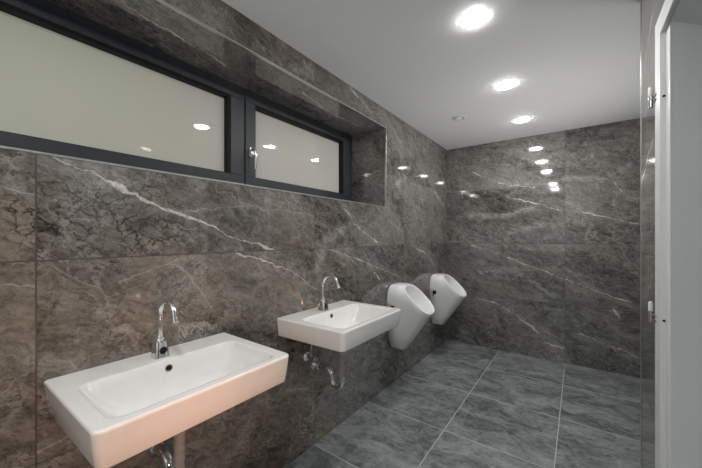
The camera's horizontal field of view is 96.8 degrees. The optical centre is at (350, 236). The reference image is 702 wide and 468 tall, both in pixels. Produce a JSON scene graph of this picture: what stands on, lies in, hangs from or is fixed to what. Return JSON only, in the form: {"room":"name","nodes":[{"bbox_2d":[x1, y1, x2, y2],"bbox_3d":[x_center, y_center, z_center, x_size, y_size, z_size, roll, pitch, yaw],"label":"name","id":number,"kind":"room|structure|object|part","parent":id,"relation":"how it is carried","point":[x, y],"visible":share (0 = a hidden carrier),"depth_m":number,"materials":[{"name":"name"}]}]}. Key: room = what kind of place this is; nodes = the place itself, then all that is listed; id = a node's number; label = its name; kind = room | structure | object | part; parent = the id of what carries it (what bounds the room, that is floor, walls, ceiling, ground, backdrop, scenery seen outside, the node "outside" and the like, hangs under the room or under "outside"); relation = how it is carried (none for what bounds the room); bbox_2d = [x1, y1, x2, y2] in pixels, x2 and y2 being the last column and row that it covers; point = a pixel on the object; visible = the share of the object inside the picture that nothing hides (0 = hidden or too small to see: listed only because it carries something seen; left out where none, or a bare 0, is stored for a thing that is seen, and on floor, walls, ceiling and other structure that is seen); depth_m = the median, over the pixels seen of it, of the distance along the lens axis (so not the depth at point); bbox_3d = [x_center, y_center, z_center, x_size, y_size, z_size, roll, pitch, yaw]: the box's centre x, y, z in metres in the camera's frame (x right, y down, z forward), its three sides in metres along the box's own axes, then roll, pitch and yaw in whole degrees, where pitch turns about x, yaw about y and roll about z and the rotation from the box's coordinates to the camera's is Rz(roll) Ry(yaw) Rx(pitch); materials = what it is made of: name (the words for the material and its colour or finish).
{"room":"public restroom","nodes":[
{"label":"public restroom","id":0,"kind":"room"},
{"bbox_2d":[0,0,446,467],"bbox_3d":[-0.489,0.098,1.875,0.420,2.413,5.056,0,0,36],"label":"wall","id":1,"kind":"structure","parent":0,"point":[90,252],"depth_m":1.40,"materials":[{"name":"stone"}]},
{"bbox_2d":[44,332,288,467],"bbox_3d":[-0.566,0.498,1.039,0.438,0.138,0.592,0,0,36],"label":"washbasin","id":2,"kind":"object","parent":1,"relation":"attached to","point":[114,412],"visible":0.99,"depth_m":0.95,"materials":[{"name":"white ceramic"}]},
{"bbox_2d":[143,431,184,467],"bbox_3d":[-0.652,0.721,1.102,0.226,0.310,0.072,0,0,36],"label":"trap","id":3,"kind":"object","parent":2,"relation":"attached to","point":[177,460],"visible":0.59,"depth_m":1.05,"materials":[{"name":"silver metal"}]},
{"bbox_2d":[151,299,178,358],"bbox_3d":[-0.646,0.322,1.093,0.155,0.212,0.048,0,0,36],"label":"faucet","id":4,"kind":"object","parent":2,"relation":"on","point":[160,346],"visible":1,"depth_m":1.11,"materials":[{"name":"silver metal"}]},
{"bbox_3d":[-0.644,0.293,1.091,0.133,0.154,0.025,0,0,36],"label":"spout","id":5,"kind":"part","parent":4,"relation":"part of","materials":[{"name":"silver metal"}]},
{"bbox_2d":[0,0,351,200],"bbox_3d":[-0.732,-0.578,1.779,0.146,0.657,2.515,0,0,36],"label":"window","id":6,"kind":"structure","parent":1,"relation":"in","point":[72,84],"depth_m":1.45,"materials":[{"name":"glass"}]},
{"bbox_3d":[-1.071,-0.595,1.365,0.010,0.470,1.163,0,0,36],"label":"pane","id":7,"kind":"part","parent":6,"relation":"part of","materials":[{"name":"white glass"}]},
{"bbox_3d":[-1.052,-0.568,1.353,0.050,0.581,1.330,0,0,36],"label":"sash","id":8,"kind":"part","parent":6,"relation":"part of","materials":[{"name":"glass"}]},
{"bbox_3d":[-0.593,-0.476,1.894,0.056,0.149,0.028,0,0,36],"label":"handle","id":9,"kind":"part","parent":6,"relation":"part of","materials":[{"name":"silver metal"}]},
{"bbox_3d":[-0.339,-0.568,2.332,0.050,0.581,1.080,0,0,36],"label":"sash","id":10,"kind":"part","parent":6,"relation":"part of","materials":[{"name":"glass"}]},
{"bbox_3d":[-0.366,-0.595,2.333,0.010,0.470,0.920,0,0,36],"label":"pane","id":11,"kind":"part","parent":6,"relation":"part of","materials":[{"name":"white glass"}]},
{"bbox_2d":[0,145,385,206],"bbox_3d":[-0.452,-0.249,1.578,0.014,0.007,2.518,0,0,36],"label":"trim","id":12,"kind":"structure","parent":1,"relation":"attached to","point":[3,147],"depth_m":1.16,"materials":[{"name":"metal"}]},
{"bbox_2d":[156,0,385,127],"bbox_3d":[-0.452,-0.906,1.578,0.014,0.007,2.518,0,0,36],"label":"trim","id":13,"kind":"structure","parent":1,"relation":"attached to","point":[165,3],"depth_m":1.52,"materials":[{"name":"metal"}]},
{"bbox_2d":[303,345,316,361],"bbox_3d":[-0.225,0.646,1.818,0.074,0.163,0.076,0,0,36],"label":"angle valve","id":14,"kind":"object","parent":1,"relation":"attached to","point":[307,355],"visible":0.92,"depth_m":1.81,"materials":[{"name":"silver metal"}]},
{"bbox_2d":[277,300,400,351],"bbox_3d":[-0.042,0.498,1.760,0.438,0.138,0.592,0,0,36],"label":"washbasin","id":15,"kind":"object","parent":1,"relation":"attached to","point":[345,325],"visible":1,"depth_m":1.64,"materials":[{"name":"white ceramic"}]},
{"bbox_2d":[311,352,344,389],"bbox_3d":[-0.127,0.721,1.822,0.226,0.310,0.072,0,0,36],"label":"trap","id":16,"kind":"object","parent":15,"relation":"attached to","point":[316,365],"visible":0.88,"depth_m":1.78,"materials":[{"name":"silver metal"}]},
{"bbox_2d":[318,274,339,310],"bbox_3d":[-0.124,0.322,1.810,0.155,0.212,0.048,0,0,36],"label":"faucet","id":17,"kind":"object","parent":15,"relation":"on","point":[323,304],"visible":1,"depth_m":1.82,"materials":[{"name":"silver metal"}]},
{"bbox_3d":[-0.122,0.293,1.808,0.133,0.154,0.025,0,0,36],"label":"spout","id":18,"kind":"part","parent":17,"relation":"part of","materials":[{"name":"silver metal"}]},
{"bbox_2d":[385,128,385,205],"bbox_3d":[0.287,-0.578,2.593,0.014,0.650,0.007,0,0,36],"label":"trim","id":19,"kind":"structure","parent":1,"relation":"attached to","point":[385,128],"depth_m":2.59,"materials":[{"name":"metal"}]},
{"bbox_2d":[387,282,434,349],"bbox_3d":[0.520,0.676,2.617,0.337,0.550,0.317,0,0,36],"label":"urinal","id":20,"kind":"object","parent":1,"relation":"attached to","point":[416,308],"visible":0.93,"depth_m":2.55,"materials":[{"name":"white ceramic"}]},
{"bbox_2d":[430,273,466,324],"bbox_3d":[1.066,0.680,3.367,0.337,0.550,0.317,0,0,36],"label":"urinal","id":21,"kind":"object","parent":1,"relation":"attached to","point":[446,294],"visible":1,"depth_m":3.30,"materials":[{"name":"white ceramic"}]},
{"bbox_2d":[222,0,641,149],"bbox_3d":[1.086,-1.109,0.759,3.539,0.100,5.106,0,0,36],"label":"ceiling","id":22,"kind":"structure","parent":0,"point":[573,64],"depth_m":1.83,"materials":[{"name":"paint"}]},
{"bbox_2d":[452,115,464,120],"bbox_3d":[0.956,-1.051,2.767,0.112,0.015,0.112,0,0,36],"label":"ceiling vent","id":23,"kind":"object","parent":22,"relation":"in","point":[459,117],"visible":1,"depth_m":2.75,"materials":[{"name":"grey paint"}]},
{"bbox_2d":[459,9,488,27],"bbox_3d":[0.596,-1.054,1.515,0.135,0.009,0.135,0,0,36],"label":"recessed light","id":24,"kind":"object","parent":22,"relation":"in","point":[474,18],"visible":1,"depth_m":1.50,"materials":[{"name":"white plastic"}]},
{"bbox_2d":[495,80,515,89],"bbox_3d":[1.075,-1.054,2.173,0.135,0.009,0.135,0,0,36],"label":"recessed light","id":25,"kind":"object","parent":22,"relation":"in","point":[507,84],"visible":1,"depth_m":2.16,"materials":[{"name":"white"}]},
{"bbox_2d":[514,117,529,122],"bbox_3d":[1.546,-1.054,2.820,0.135,0.009,0.135,0,0,36],"label":"recessed light","id":26,"kind":"object","parent":22,"relation":"in","point":[523,119],"visible":1,"depth_m":2.81,"materials":[{"name":"white"}]},
{"bbox_2d":[285,340,639,467],"bbox_3d":[1.086,1.294,0.759,3.539,0.080,5.106,0,0,36],"label":"floor","id":27,"kind":"structure","parent":0,"point":[463,405],"depth_m":2.15,"materials":[{"name":"tile"}]},
{"bbox_2d":[447,118,639,377],"bbox_3d":[2.445,0.098,2.940,3.909,2.413,0.120,0,0,36],"label":"wall","id":28,"kind":"structure","parent":0,"point":[543,230],"depth_m":3.16,"materials":[{"name":"stone"}]},
{"bbox_2d":[641,0,701,467],"bbox_3d":[1.162,0.098,-0.469,1.970,2.353,3.210,0,0,36],"label":"wall","id":29,"kind":"structure","parent":0,"point":[686,25],"depth_m":1.02,"materials":[{"name":"stone"}]},
{"bbox_2d":[640,2,640,467],"bbox_3d":[1.312,0.098,1.407,0.008,2.313,0.007,0,0,36],"label":"trim","id":30,"kind":"structure","parent":29,"relation":"attached to","point":[640,2],"depth_m":1.41,"materials":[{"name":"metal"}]},
{"bbox_2d":[648,0,680,467],"bbox_3d":[0.809,0.246,0.726,0.032,2.016,1.056,0,0,36],"label":"door frame","id":31,"kind":"structure","parent":29,"relation":"in","point":[662,96],"depth_m":1.06,"materials":[{"name":"paint"}]},
{"bbox_3d":[0.807,0.246,0.710,0.016,2.016,1.028,0,0,36],"label":"frame","id":32,"kind":"part","parent":31,"relation":"part of","materials":[{"name":"paint"}]}
]}

